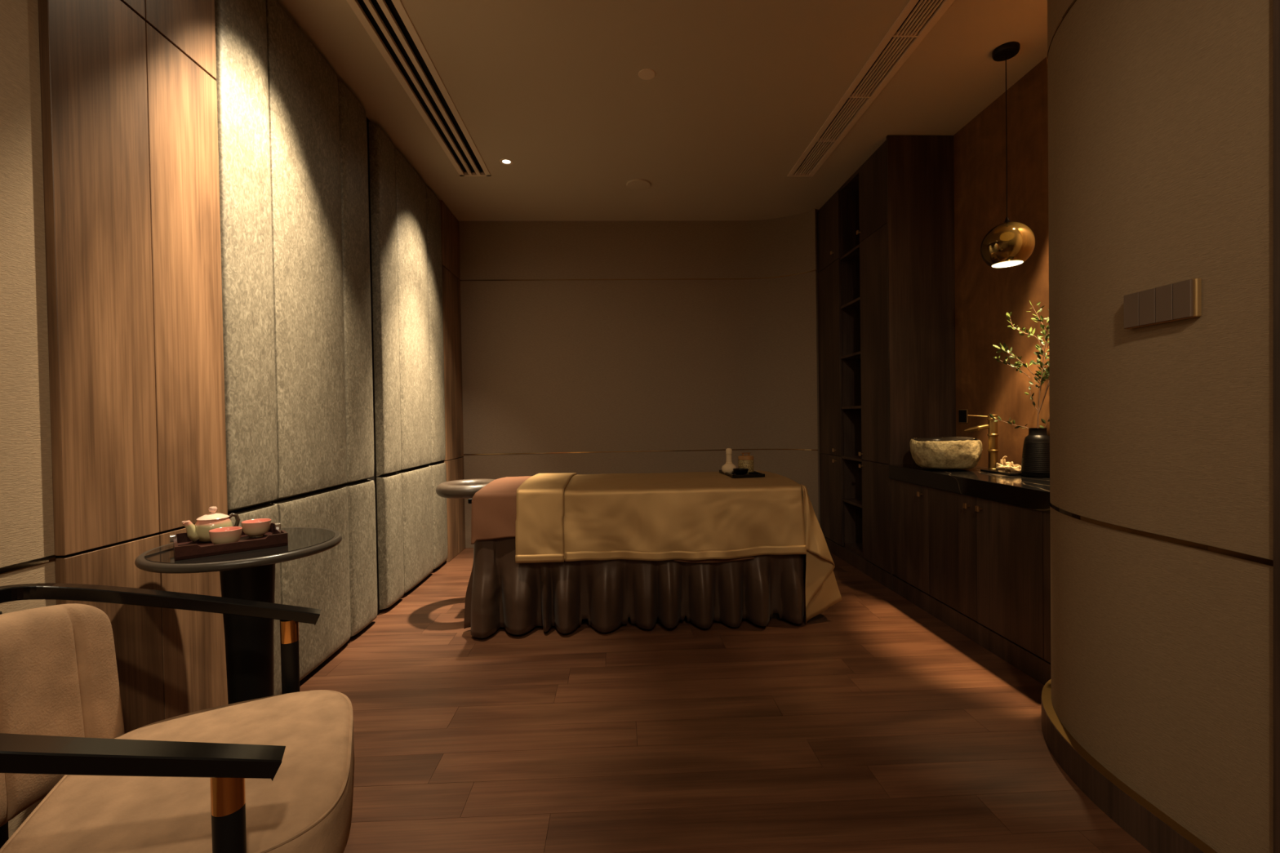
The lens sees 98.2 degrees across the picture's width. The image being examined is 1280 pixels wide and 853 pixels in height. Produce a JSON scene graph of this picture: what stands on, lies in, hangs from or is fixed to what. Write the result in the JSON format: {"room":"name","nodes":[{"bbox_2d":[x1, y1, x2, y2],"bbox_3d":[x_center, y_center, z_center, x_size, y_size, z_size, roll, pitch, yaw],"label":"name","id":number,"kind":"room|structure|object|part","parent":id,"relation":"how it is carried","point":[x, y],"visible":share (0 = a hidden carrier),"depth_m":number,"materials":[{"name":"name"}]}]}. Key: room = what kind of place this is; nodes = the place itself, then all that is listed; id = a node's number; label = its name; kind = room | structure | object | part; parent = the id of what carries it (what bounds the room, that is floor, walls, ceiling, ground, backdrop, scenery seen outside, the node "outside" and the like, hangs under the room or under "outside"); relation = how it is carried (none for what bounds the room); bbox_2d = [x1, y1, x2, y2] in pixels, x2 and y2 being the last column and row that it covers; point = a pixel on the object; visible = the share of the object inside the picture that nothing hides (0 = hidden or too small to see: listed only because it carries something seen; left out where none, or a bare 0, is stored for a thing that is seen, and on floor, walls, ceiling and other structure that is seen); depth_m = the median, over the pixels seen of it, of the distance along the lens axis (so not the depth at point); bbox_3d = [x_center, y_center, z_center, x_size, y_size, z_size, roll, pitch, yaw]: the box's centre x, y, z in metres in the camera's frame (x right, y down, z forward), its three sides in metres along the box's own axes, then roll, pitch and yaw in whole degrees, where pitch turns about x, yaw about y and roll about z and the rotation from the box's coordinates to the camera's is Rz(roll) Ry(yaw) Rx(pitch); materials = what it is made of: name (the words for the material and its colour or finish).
{"room":"spa massage room","nodes":[
{"label":"spa massage room","id":0,"kind":"room"},
{"bbox_2d":[0,0,465,838],"bbox_3d":[-1.449,-0.309,1.123,0.126,2.833,7.570,-1,1,-2],"label":"wall","id":1,"kind":"structure","parent":0,"point":[224,286],"depth_m":1.80,"materials":[{"name":"brown"}]},
{"bbox_2d":[0,555,55,573],"bbox_3d":[-1.330,0.341,-0.657,0.008,0.012,3.987,-1,1,-2],"label":"trim","id":2,"kind":"structure","parent":1,"relation":"attached to","point":[22,565],"depth_m":1.27,"materials":[{"name":"brown metal"}]},
{"bbox_3d":[-1.354,-0.286,-0.666,0.030,2.833,3.988,-1,1,-2],"label":"wallpaper panel","id":3,"kind":"part","parent":1,"relation":"part of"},
{"bbox_3d":[-1.433,-0.427,1.465,0.055,1.475,0.278,-1,1,-2],"label":"wood panel","id":4,"kind":"part","parent":1,"relation":"part of","materials":[{"name":"brown wood"}]},
{"bbox_3d":[-1.416,0.709,1.481,0.055,0.783,0.278,-1,1,-2],"label":"wood panel","id":5,"kind":"part","parent":1,"relation":"part of","materials":[{"name":"brown wood"}]},
{"bbox_3d":[-1.449,-1.448,1.451,0.055,0.557,0.278,-1,1,-2],"label":"wood panel","id":6,"kind":"part","parent":1,"relation":"part of","materials":[{"name":"brown wood"}]},
{"bbox_3d":[-1.461,-1.452,1.733,0.055,0.557,0.282,-1,1,-2],"label":"wood panel","id":7,"kind":"part","parent":1,"relation":"part of","materials":[{"name":"brown wood"}]},
{"bbox_3d":[-1.445,-0.430,1.747,0.055,1.475,0.282,-1,1,-2],"label":"wood panel","id":8,"kind":"part","parent":1,"relation":"part of","materials":[{"name":"brown wood"}]},
{"bbox_3d":[-1.427,0.705,1.762,0.055,0.783,0.282,-1,1,-2],"label":"wood panel","id":9,"kind":"part","parent":1,"relation":"part of","materials":[{"name":"brown wood"}]},
{"bbox_3d":[-1.460,-0.712,2.047,0.059,2.028,0.280,-1,1,-2],"label":"upholstered panel","id":10,"kind":"part","parent":1,"relation":"part of","materials":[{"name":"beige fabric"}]},
{"bbox_3d":[-1.438,0.690,2.066,0.059,0.766,0.280,-1,1,-2],"label":"upholstered panel","id":11,"kind":"part","parent":1,"relation":"part of","materials":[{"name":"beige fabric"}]},
{"bbox_3d":[-1.477,-0.718,2.475,0.059,2.028,0.565,-1,1,-2],"label":"upholstered panel","id":12,"kind":"part","parent":1,"relation":"part of","materials":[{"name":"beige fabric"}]},
{"bbox_3d":[-1.455,0.684,2.494,0.059,0.766,0.565,-1,1,-2],"label":"upholstered panel","id":13,"kind":"part","parent":1,"relation":"part of","materials":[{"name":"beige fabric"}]},
{"bbox_3d":[-1.495,-0.723,2.910,0.059,2.028,0.296,-1,1,-2],"label":"upholstered panel","id":14,"kind":"part","parent":1,"relation":"part of","materials":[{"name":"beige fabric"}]},
{"bbox_3d":[-1.473,0.678,2.929,0.059,0.766,0.296,-1,1,-2],"label":"upholstered panel","id":15,"kind":"part","parent":1,"relation":"part of","materials":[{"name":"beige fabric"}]},
{"bbox_3d":[-1.511,-0.729,3.309,0.059,2.028,0.265,-1,1,-2],"label":"upholstered panel","id":16,"kind":"part","parent":1,"relation":"part of","materials":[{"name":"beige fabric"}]},
{"bbox_3d":[-1.490,0.673,3.328,0.059,0.766,0.265,-1,1,-2],"label":"upholstered panel","id":17,"kind":"part","parent":1,"relation":"part of","materials":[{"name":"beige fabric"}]},
{"bbox_3d":[-1.528,-0.734,3.726,0.059,2.028,0.559,-1,1,-2],"label":"upholstered panel","id":18,"kind":"part","parent":1,"relation":"part of","materials":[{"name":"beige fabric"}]},
{"bbox_3d":[-1.507,0.668,3.745,0.059,0.766,0.559,-1,1,-2],"label":"upholstered panel","id":19,"kind":"part","parent":1,"relation":"part of","materials":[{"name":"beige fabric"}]},
{"bbox_3d":[-1.547,-0.740,4.170,0.059,2.028,0.318,-1,1,-2],"label":"upholstered panel","id":20,"kind":"part","parent":1,"relation":"part of","materials":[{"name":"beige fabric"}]},
{"bbox_3d":[-1.525,0.662,4.189,0.059,0.766,0.318,-1,1,-2],"label":"upholstered panel","id":21,"kind":"part","parent":1,"relation":"part of","materials":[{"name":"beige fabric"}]},
{"bbox_3d":[-1.572,-1.514,4.449,0.055,0.503,0.251,-1,1,-2],"label":"wood panel","id":22,"kind":"part","parent":1,"relation":"part of","materials":[{"name":"brown wood"}]},
{"bbox_3d":[-1.557,-0.496,4.463,0.055,1.522,0.251,-1,1,-2],"label":"wood panel","id":23,"kind":"part","parent":1,"relation":"part of","materials":[{"name":"brown wood"}]},
{"bbox_3d":[-1.538,0.666,4.478,0.055,0.791,0.251,-1,1,-2],"label":"wood panel","id":24,"kind":"part","parent":1,"relation":"part of","materials":[{"name":"brown wood"}]},
{"bbox_3d":[-1.582,-1.517,4.683,0.055,0.503,0.213,-1,1,-2],"label":"wood panel","id":25,"kind":"part","parent":1,"relation":"part of","materials":[{"name":"brown wood"}]},
{"bbox_3d":[-1.566,-0.499,4.696,0.055,1.522,0.213,-1,1,-2],"label":"wood panel","id":26,"kind":"part","parent":1,"relation":"part of","materials":[{"name":"brown wood"}]},
{"bbox_3d":[-1.548,0.663,4.712,0.055,0.791,0.213,-1,1,-2],"label":"wood panel","id":27,"kind":"part","parent":1,"relation":"part of","materials":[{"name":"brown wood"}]},
{"bbox_2d":[458,208,820,547],"bbox_3d":[-0.020,-0.383,4.900,3.214,2.833,0.353,-1,1,3],"label":"wall","id":28,"kind":"structure","parent":0,"point":[562,366],"depth_m":4.85,"materials":[{"name":"beige paint"}]},
{"bbox_2d":[459,269,817,280],"bbox_3d":[-0.071,-1.287,4.838,3.128,0.008,0.256,-1,1,3],"label":"trim","id":29,"kind":"structure","parent":28,"relation":"attached to","point":[815,269],"depth_m":4.84,"materials":[{"name":"brown metal"}]},
{"bbox_2d":[463,448,817,454],"bbox_3d":[-0.047,0.220,4.858,3.128,0.008,0.256,-1,1,3],"label":"trim","id":30,"kind":"structure","parent":28,"relation":"attached to","point":[731,449],"depth_m":4.86,"materials":[{"name":"brown metal"}]},
{"bbox_2d":[275,0,1047,221],"bbox_3d":[0.323,-1.795,1.201,3.800,0.080,7.620,-1,1,-2],"label":"ceiling","id":31,"kind":"structure","parent":0,"point":[739,91],"depth_m":2.92,"materials":[{"name":"beige paint"}]},
{"bbox_2d":[346,0,491,176],"bbox_3d":[-1.088,-1.782,2.170,0.217,0.084,3.472,-1,1,-2],"label":"ceiling vent","id":32,"kind":"object","parent":31,"relation":"in","point":[388,24],"visible":0.99,"depth_m":2.78,"materials":[{"name":"black metal"}]},
{"bbox_2d":[499,158,513,164],"bbox_3d":[-0.892,-1.768,3.702,0.090,0.004,0.090,-1,1,-2],"label":"recessed light","id":33,"kind":"object","parent":31,"relation":"in","point":[504,161],"visible":1,"depth_m":3.70,"materials":[{"name":"beige ceramic"}]},
{"bbox_2d":[626,178,650,190],"bbox_3d":[-0.010,-1.783,4.090,0.178,0.012,0.178,-1,1,-2],"label":"ceiling speaker","id":34,"kind":"object","parent":31,"relation":"attached to","point":[637,184],"visible":1,"depth_m":4.07,"materials":[{"name":"beige paint"}]},
{"bbox_2d":[638,68,655,79],"bbox_3d":[0.034,-1.770,2.786,0.087,0.004,0.087,-1,1,-2],"label":"plate","id":35,"kind":"object","parent":31,"relation":"attached to","point":[646,73],"visible":1,"depth_m":2.78,"materials":[{"name":"beige plastic"}]},
{"bbox_2d":[786,0,955,177],"bbox_3d":[1.223,-1.819,2.261,0.187,0.084,3.466,-1,1,-2],"label":"ceiling vent","id":36,"kind":"object","parent":31,"relation":"in","point":[917,18],"visible":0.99,"depth_m":2.84,"materials":[{"name":"brown metal"}]},
{"bbox_2d":[980,41,1035,268],"bbox_3d":[1.751,-1.286,2.647,0.220,1.021,0.220,-1,1,-2],"label":"pendant lamp","id":37,"kind":"object","parent":31,"relation":"hanging from","point":[1008,244],"visible":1,"depth_m":2.60,"materials":[{"name":"gold metal"}]},
{"bbox_3d":[1.750,-1.377,2.646,0.004,0.787,0.004,-1,1,-2],"label":"cord","id":38,"kind":"part","parent":37,"relation":"part of","materials":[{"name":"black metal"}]},
{"bbox_3d":[1.758,-0.872,2.653,0.220,0.193,0.220,-1,1,-2],"label":"lamp shade","id":39,"kind":"part","parent":37,"relation":"part of","materials":[{"name":"gold metal"}]},
{"bbox_3d":[1.759,-0.778,2.654,0.126,0.004,0.126,-1,1,-2],"label":"bulb","id":40,"kind":"part","parent":37,"relation":"part of","materials":[{"name":"white glass"}]},
{"bbox_2d":[299,547,1151,852],"bbox_3d":[0.368,1.108,1.240,3.800,0.060,7.620,-1,1,-2],"label":"floor","id":41,"kind":"structure","parent":0,"point":[872,724],"depth_m":1.91,"materials":[{"name":"brown wood"}]},
{"bbox_2d":[0,582,354,852],"bbox_3d":[-0.890,0.704,1.007,0.656,0.792,0.717,-1,1,-26],"label":"armchair","id":42,"kind":"object","parent":41,"relation":"on","point":[273,774],"visible":1,"depth_m":0.98,"materials":[{"name":"beige leather"}]},
{"bbox_3d":[-1.232,0.731,1.061,0.030,0.748,0.030,-1,1,-2],"label":"leg","id":43,"kind":"part","parent":42,"relation":"part of","materials":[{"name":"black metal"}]},
{"bbox_3d":[-1.075,0.519,0.914,0.183,0.371,0.524,-1,1,-26],"label":"backrest","id":44,"kind":"part","parent":42,"relation":"part of","materials":[{"name":"fabric"}]},
{"bbox_3d":[-0.929,0.409,0.985,0.579,0.200,0.717,-1,1,-26],"label":"arm rail","id":45,"kind":"part","parent":42,"relation":"part of","materials":[{"name":"black paint"}]},
{"bbox_3d":[-0.813,0.697,1.043,0.484,0.133,0.584,-1,1,-26],"label":"seat","id":46,"kind":"part","parent":42,"relation":"part of","materials":[{"name":"fabric"}]},
{"bbox_3d":[-0.578,0.818,0.788,0.039,0.560,0.039,-1,1,-2],"label":"leg","id":47,"kind":"part","parent":42,"relation":"part of","materials":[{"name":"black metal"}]},
{"bbox_3d":[-0.870,0.815,1.387,0.039,0.560,0.039,-1,1,-2],"label":"leg","id":48,"kind":"part","parent":42,"relation":"part of","materials":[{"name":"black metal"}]},
{"bbox_2d":[134,527,342,704],"bbox_3d":[-1.127,0.716,1.605,0.482,0.760,0.482,-1,1,-2],"label":"side table","id":49,"kind":"object","parent":41,"relation":"on","point":[250,575],"visible":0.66,"depth_m":1.55,"materials":[{"name":"grey paint"}]},
{"bbox_2d":[168,522,288,560],"bbox_3d":[-1.159,0.317,1.565,0.259,0.040,0.228,-2,1,-41],"label":"tray","id":50,"kind":"object","parent":49,"relation":"on","point":[184,547],"visible":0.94,"depth_m":1.51,"materials":[{"name":"red wood"}]},
{"bbox_3d":[-1.289,0.308,1.529,0.015,0.018,0.024,-2,1,-41],"label":"handle","id":51,"kind":"part","parent":50,"relation":"part of","materials":[{"name":"silver metal"}]},
{"bbox_2d":[182,506,239,542],"bbox_3d":[-1.234,0.280,1.597,0.096,0.098,0.106,-1,1,-2],"label":"teapot","id":52,"kind":"object","parent":50,"relation":"on","point":[199,531],"visible":0.88,"depth_m":1.56,"materials":[{"name":"ceramic"}]},
{"bbox_3d":[-1.257,0.294,1.567,0.044,0.064,0.046,-1,1,-2],"label":"spout","id":53,"kind":"part","parent":52,"relation":"part of","materials":[{"name":"ceramic"}]},
{"bbox_3d":[-1.232,0.241,1.599,0.021,0.021,0.021,-1,1,-2],"label":"lid knob","id":54,"kind":"part","parent":52,"relation":"part of","materials":[{"name":"beige ceramic"}]},
{"bbox_3d":[-1.232,0.259,1.599,0.076,0.015,0.076,-1,1,-2],"label":"lid","id":55,"kind":"part","parent":52,"relation":"part of","materials":[{"name":"beige ceramic"}]},
{"bbox_3d":[-1.201,0.281,1.638,0.011,0.053,0.033,0,1,39],"label":"handle","id":56,"kind":"part","parent":52,"relation":"part of","materials":[{"name":"brown ceramic"}]},
{"bbox_2d":[208,526,242,544],"bbox_3d":[-1.136,0.305,1.521,0.074,0.048,0.074,-1,1,-2],"label":"tea cup","id":57,"kind":"object","parent":50,"relation":"on","point":[229,534],"visible":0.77,"depth_m":1.50,"materials":[{"name":"ceramic"}]},
{"bbox_2d":[240,518,271,537],"bbox_3d":[-1.139,0.303,1.647,0.074,0.048,0.074,-1,1,-2],"label":"tea cup","id":58,"kind":"object","parent":50,"relation":"on","point":[254,528],"visible":1,"depth_m":1.63,"materials":[{"name":"ceramic"}]},
{"bbox_3d":[-1.105,0.303,1.689,0.015,0.018,0.024,-2,1,-41],"label":"handle","id":59,"kind":"part","parent":50,"relation":"part of","materials":[{"name":"silver metal"}]},
{"bbox_3d":[-1.133,0.337,1.599,0.444,0.002,0.444,0,1,37],"label":"glass","id":60,"kind":"part","parent":49,"relation":"part of","materials":[{"name":"black"}]},
{"bbox_2d":[435,479,805,638],"bbox_3d":[-0.131,0.688,3.295,2.158,0.739,1.024,-1,1,-2],"label":"massage table","id":61,"kind":"object","parent":41,"relation":"on","point":[518,598],"visible":0.58,"depth_m":2.87,"materials":[{"name":"brown fabric"}]},
{"bbox_2d":[471,475,532,544],"bbox_3d":[-0.652,0.453,3.258,0.452,0.273,0.884,-1,1,-2],"label":"sheet","id":62,"kind":"object","parent":61,"relation":"on","point":[494,514],"visible":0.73,"depth_m":2.84,"materials":[{"name":"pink fabric"}]},
{"bbox_2d":[515,471,842,624],"bbox_3d":[0.204,0.664,3.291,1.707,0.756,0.928,-1,1,-2],"label":"blanket","id":63,"kind":"object","parent":61,"relation":"on","point":[685,517],"visible":0.94,"depth_m":2.87,"materials":[{"name":"gold fabric"}]},
{"bbox_2d":[719,470,764,477],"bbox_3d":[0.609,0.282,3.342,0.190,0.016,0.320,-1,1,-6],"label":"tray","id":64,"kind":"object","parent":63,"relation":"on","point":[734,475],"visible":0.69,"depth_m":3.19,"materials":[{"name":"black paint"}]},
{"bbox_2d":[721,448,736,474],"bbox_3d":[0.539,0.208,3.358,0.092,0.154,0.092,-1,1,-2],"label":"herbal compress","id":65,"kind":"object","parent":64,"relation":"on","point":[728,467],"visible":0.95,"depth_m":3.34,"materials":[{"name":"beige fabric"}]},
{"bbox_3d":[0.539,0.178,3.357,0.039,0.094,0.039,-1,1,-2],"label":"handle","id":66,"kind":"part","parent":65,"relation":"part of","materials":[{"name":"beige fabric"}]},
{"bbox_2d":[733,468,748,474],"bbox_3d":[0.594,0.267,3.266,0.090,0.036,0.090,-1,1,-2],"label":"bowl","id":67,"kind":"object","parent":64,"relation":"on","point":[737,471],"visible":0.79,"depth_m":3.23,"materials":[{"name":"black ceramic"}]},
{"bbox_2d":[737,453,753,473],"bbox_3d":[0.648,0.222,3.393,0.095,0.122,0.095,-1,1,-2],"label":"jar","id":68,"kind":"object","parent":64,"relation":"on","point":[744,461],"visible":0.77,"depth_m":3.35,"materials":[{"name":"beige ceramic"}]},
{"bbox_3d":[0.648,0.191,3.392,0.095,0.023,0.095,-1,1,-2],"label":"lid","id":69,"kind":"part","parent":68,"relation":"part of","materials":[{"name":"brown wood"}]},
{"bbox_2d":[748,471,759,474],"bbox_3d":[0.668,0.278,3.249,0.064,0.014,0.064,-1,1,-2],"label":"dish","id":70,"kind":"object","parent":64,"relation":"on","point":[750,473],"visible":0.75,"depth_m":3.25,"materials":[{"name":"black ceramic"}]},
{"bbox_3d":[0.724,0.748,3.054,0.060,0.598,0.060,-1,1,-2],"label":"leg","id":71,"kind":"part","parent":61,"relation":"part of","materials":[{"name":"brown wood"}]},
{"bbox_2d":[817,135,955,591],"bbox_3d":[1.723,-0.398,4.089,0.445,2.831,1.270,-1,1,-2],"label":"tall cabinet","id":72,"kind":"object","parent":41,"relation":"on","point":[886,266],"visible":0.96,"depth_m":3.56,"materials":[{"name":"brown wood"}]},
{"bbox_3d":[1.503,-1.536,4.449,0.019,0.503,0.495,-1,1,-2],"label":"door","id":73,"kind":"part","parent":72,"relation":"part of","materials":[{"name":"brown wood"}]},
{"bbox_3d":[1.519,-0.528,4.462,0.019,1.504,0.495,-1,1,-2],"label":"door","id":74,"kind":"part","parent":72,"relation":"part of","materials":[{"name":"brown wood"}]},
{"bbox_3d":[1.536,0.569,4.477,0.019,0.683,0.495,-1,1,-2],"label":"door","id":75,"kind":"part","parent":72,"relation":"part of","materials":[{"name":"brown wood"}]},
{"bbox_2d":[840,244,859,260],"bbox_3d":[1.717,-1.266,4.034,0.395,0.018,0.338,-1,1,-2],"label":"shelf","id":76,"kind":"object","parent":72,"relation":"attached to","point":[854,254],"depth_m":4.08,"materials":[{"name":"brown wood"}]},
{"bbox_2d":[840,297,860,309],"bbox_3d":[1.722,-0.899,4.038,0.395,0.018,0.338,-1,1,-2],"label":"shelf","id":77,"kind":"object","parent":72,"relation":"attached to","point":[855,304],"depth_m":4.09,"materials":[{"name":"brown wood"}]},
{"bbox_2d":[840,351,860,359],"bbox_3d":[1.728,-0.522,4.044,0.395,0.018,0.338,-1,1,-2],"label":"shelf","id":78,"kind":"object","parent":72,"relation":"attached to","point":[856,355],"depth_m":4.09,"materials":[{"name":"brown wood"}]},
{"bbox_2d":[841,405,861,408],"bbox_3d":[1.734,-0.142,4.049,0.395,0.018,0.338,-1,1,-2],"label":"shelf","id":79,"kind":"object","parent":72,"relation":"attached to","point":[842,406],"depth_m":4.05,"materials":[{"name":"brown wood"}]},
{"bbox_2d":[842,497,862,507],"bbox_3d":[1.745,0.557,4.058,0.395,0.018,0.338,-1,1,-2],"label":"shelf","id":80,"kind":"object","parent":72,"relation":"attached to","point":[855,501],"depth_m":4.11,"materials":[{"name":"brown wood"}]},
{"bbox_2d":[841,455,863,462],"bbox_3d":[1.740,0.233,4.054,0.395,0.018,0.338,-1,1,-2],"label":"shelf","id":81,"kind":"object","parent":72,"relation":"attached to","point":[844,458],"depth_m":4.12,"materials":[{"name":"brown wood"}]},
{"bbox_3d":[1.536,-1.525,3.648,0.019,0.503,0.390,-1,1,-2],"label":"door","id":82,"kind":"part","parent":72,"relation":"part of","materials":[{"name":"brown wood"}]},
{"bbox_3d":[1.552,-0.518,3.662,0.019,1.504,0.390,-1,1,-2],"label":"door","id":83,"kind":"part","parent":72,"relation":"part of","materials":[{"name":"brown wood"}]},
{"bbox_3d":[1.569,0.579,3.676,0.019,0.683,0.390,-1,1,-2],"label":"door","id":84,"kind":"part","parent":72,"relation":"part of","materials":[{"name":"brown wood"}]},
{"bbox_2d":[891,479,1051,685],"bbox_3d":[1.793,0.682,2.799,0.444,0.705,1.338,-1,1,-2],"label":"base cabinet","id":85,"kind":"object","parent":41,"relation":"on","point":[980,567],"visible":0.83,"depth_m":2.62,"materials":[{"name":"brown wood"}]},
{"bbox_3d":[1.587,0.626,3.253,0.019,0.594,0.407,-1,1,-2],"label":"door","id":86,"kind":"part","parent":85,"relation":"part of","materials":[{"name":"brown wood"}]},
{"bbox_3d":[1.566,0.379,3.102,0.026,0.026,0.022,-1,1,-2],"label":"knob","id":87,"kind":"part","parent":85,"relation":"part of","materials":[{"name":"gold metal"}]},
{"bbox_3d":[1.603,0.631,2.843,0.019,0.594,0.407,-1,1,-2],"label":"door","id":88,"kind":"part","parent":85,"relation":"part of","materials":[{"name":"brown wood"}]},
{"bbox_3d":[1.583,0.384,2.684,0.026,0.026,0.022,-1,1,-2],"label":"knob","id":89,"kind":"part","parent":85,"relation":"part of","materials":[{"name":"gold metal"}]},
{"bbox_2d":[888,464,1049,513],"bbox_3d":[1.793,0.286,2.794,0.432,0.084,1.338,-1,1,-2],"label":"countertop","id":90,"kind":"structure","parent":85,"relation":"on","point":[1020,491],"depth_m":2.64,"materials":[{"name":"black stone"}]},
{"bbox_2d":[909,436,982,469],"bbox_3d":[1.720,0.149,3.140,0.342,0.174,0.399,-1,1,-2],"label":"stone basin","id":91,"kind":"object","parent":90,"relation":"in","point":[944,452],"visible":1,"depth_m":3.00,"materials":[{"name":"yellow stone"}]},
{"bbox_2d":[964,414,999,469],"bbox_3d":[1.869,0.087,3.032,0.162,0.304,0.058,-1,1,26],"label":"faucet","id":92,"kind":"object","parent":90,"relation":"on","point":[993,434],"visible":0.84,"depth_m":2.99,"materials":[{"name":"gold metal"}]},
{"bbox_3d":[1.861,0.005,3.046,0.139,0.047,0.030,0,1,39],"label":"spout","id":93,"kind":"part","parent":92,"relation":"part of","materials":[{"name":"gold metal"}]},
{"bbox_3d":[1.867,-0.057,3.041,0.118,0.017,0.007,0,1,37],"label":"lever","id":94,"kind":"part","parent":92,"relation":"part of","materials":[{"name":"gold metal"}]},
{"bbox_2d":[980,468,1022,475],"bbox_3d":[1.902,0.234,2.856,0.155,0.012,0.225,-1,1,-2],"label":"tray","id":95,"kind":"object","parent":90,"relation":"on","point":[1001,471],"visible":0.51,"depth_m":2.83,"materials":[{"name":"black paint"}]},
{"bbox_2d":[995,456,1021,471],"bbox_3d":[1.912,0.193,2.860,0.091,0.076,0.157,-1,1,-2],"label":"coral","id":96,"kind":"object","parent":95,"relation":"on","point":[1007,466],"visible":0.97,"depth_m":2.86},
{"bbox_2d":[1020,427,1049,477],"bbox_3d":[1.929,0.125,2.688,0.137,0.235,0.137,-1,1,-2],"label":"vase","id":97,"kind":"object","parent":90,"relation":"on","point":[1035,463],"visible":0.8,"depth_m":2.65,"materials":[{"name":"black ceramic"}]},
{"bbox_2d":[989,301,1049,428],"bbox_3d":[1.920,-0.289,2.697,0.116,0.655,0.368,-1,1,-36],"label":"leafy branches","id":98,"kind":"object","parent":97,"relation":"in","point":[1042,373],"visible":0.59,"depth_m":2.68,"materials":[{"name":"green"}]},
{"bbox_3d":[1.856,-0.292,2.759,0.003,0.112,0.146,-2,1,-41],"label":"stem","id":99,"kind":"part","parent":98,"relation":"part of","materials":[{"name":"brown"}]},
{"bbox_3d":[1.874,-0.307,2.738,0.004,0.182,0.181,-2,1,-41],"label":"stem","id":100,"kind":"part","parent":98,"relation":"part of","materials":[{"name":"brown"}]},
{"bbox_3d":[1.893,-0.447,2.712,0.004,0.221,0.147,-2,1,-40],"label":"stem","id":101,"kind":"part","parent":98,"relation":"part of","materials":[{"name":"brown"}]},
{"bbox_3d":[1.927,-0.483,2.672,0.004,0.210,0.063,-2,1,-40],"label":"stem","id":102,"kind":"part","parent":98,"relation":"part of","materials":[{"name":"brown"}]},
{"bbox_3d":[1.942,-0.250,2.661,0.042,0.575,0.051,-1,1,-2],"label":"stem","id":103,"kind":"part","parent":98,"relation":"part of","materials":[{"name":"brown"}]},
{"bbox_3d":[1.962,-0.297,2.636,0.005,0.481,0.122,-2,1,-40],"label":"stem","id":104,"kind":"part","parent":98,"relation":"part of","materials":[{"name":"brown plant"}]},
{"bbox_3d":[1.587,0.385,2.594,0.026,0.026,0.022,-1,1,-2],"label":"knob","id":105,"kind":"part","parent":85,"relation":"part of","materials":[{"name":"gold metal"}]},
{"bbox_3d":[1.620,0.637,2.433,0.019,0.594,0.409,-1,1,-2],"label":"door","id":106,"kind":"part","parent":85,"relation":"part of","materials":[{"name":"brown wood"}]},
{"bbox_2d":[953,57,1049,467],"bbox_3d":[2.030,-0.396,3.516,0.120,2.833,3.070,-1,1,-2],"label":"wall","id":107,"kind":"structure","parent":0,"point":[984,294],"depth_m":3.03,"materials":[{"name":"brown wood"}]},
{"bbox_2d":[958,408,968,423],"bbox_3d":[1.974,-0.063,3.383,0.012,0.086,0.086,-1,1,-2],"label":"wall socket","id":108,"kind":"object","parent":107,"relation":"attached to","point":[963,418],"visible":0.99,"depth_m":3.37,"materials":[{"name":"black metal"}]},
{"bbox_2d":[1047,0,1273,852],"bbox_3d":[1.576,-0.364,1.705,0.519,2.833,1.305,0,1,39],"label":"wall","id":109,"kind":"structure","parent":0,"point":[1161,112],"depth_m":1.35,"materials":[{"name":"beige paint"}]},
{"bbox_2d":[1046,0,1076,65],"bbox_3d":[1.523,-1.264,1.728,0.421,0.008,1.308,0,1,40],"label":"trim","id":110,"kind":"structure","parent":109,"relation":"attached to","point":[1074,1],"depth_m":1.74,"materials":[{"name":"brown metal"}]},
{"bbox_2d":[1041,679,1217,852],"bbox_3d":[1.410,1.004,1.675,0.243,0.102,1.114,-1,1,24],"label":"baseboard","id":111,"kind":"structure","parent":109,"relation":"attached to","point":[1145,823],"depth_m":1.49,"materials":[{"name":"brown wood"}]},
{"bbox_2d":[1048,499,1273,566],"bbox_3d":[1.547,0.265,1.749,0.421,0.012,1.308,0,1,40],"label":"trim","id":112,"kind":"structure","parent":109,"relation":"attached to","point":[1229,553],"depth_m":1.34,"materials":[{"name":"brown metal"}]},
{"bbox_2d":[1124,278,1201,328],"bbox_3d":[1.270,-0.296,1.354,0.020,0.088,0.180,-1,1,-2],"label":"light switch","id":113,"kind":"object","parent":109,"relation":"attached to","point":[1180,300],"visible":1,"depth_m":1.33,"materials":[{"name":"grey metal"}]},
{"bbox_2d":[1273,0,1279,852],"bbox_3d":[1.353,-0.342,1.067,0.159,2.813,0.101,-1,1,-2],"label":"trim","id":114,"kind":"structure","parent":109,"relation":"attached to","point":[1276,2],"depth_m":1.11,"materials":[{"name":"brown wood"}]}
]}

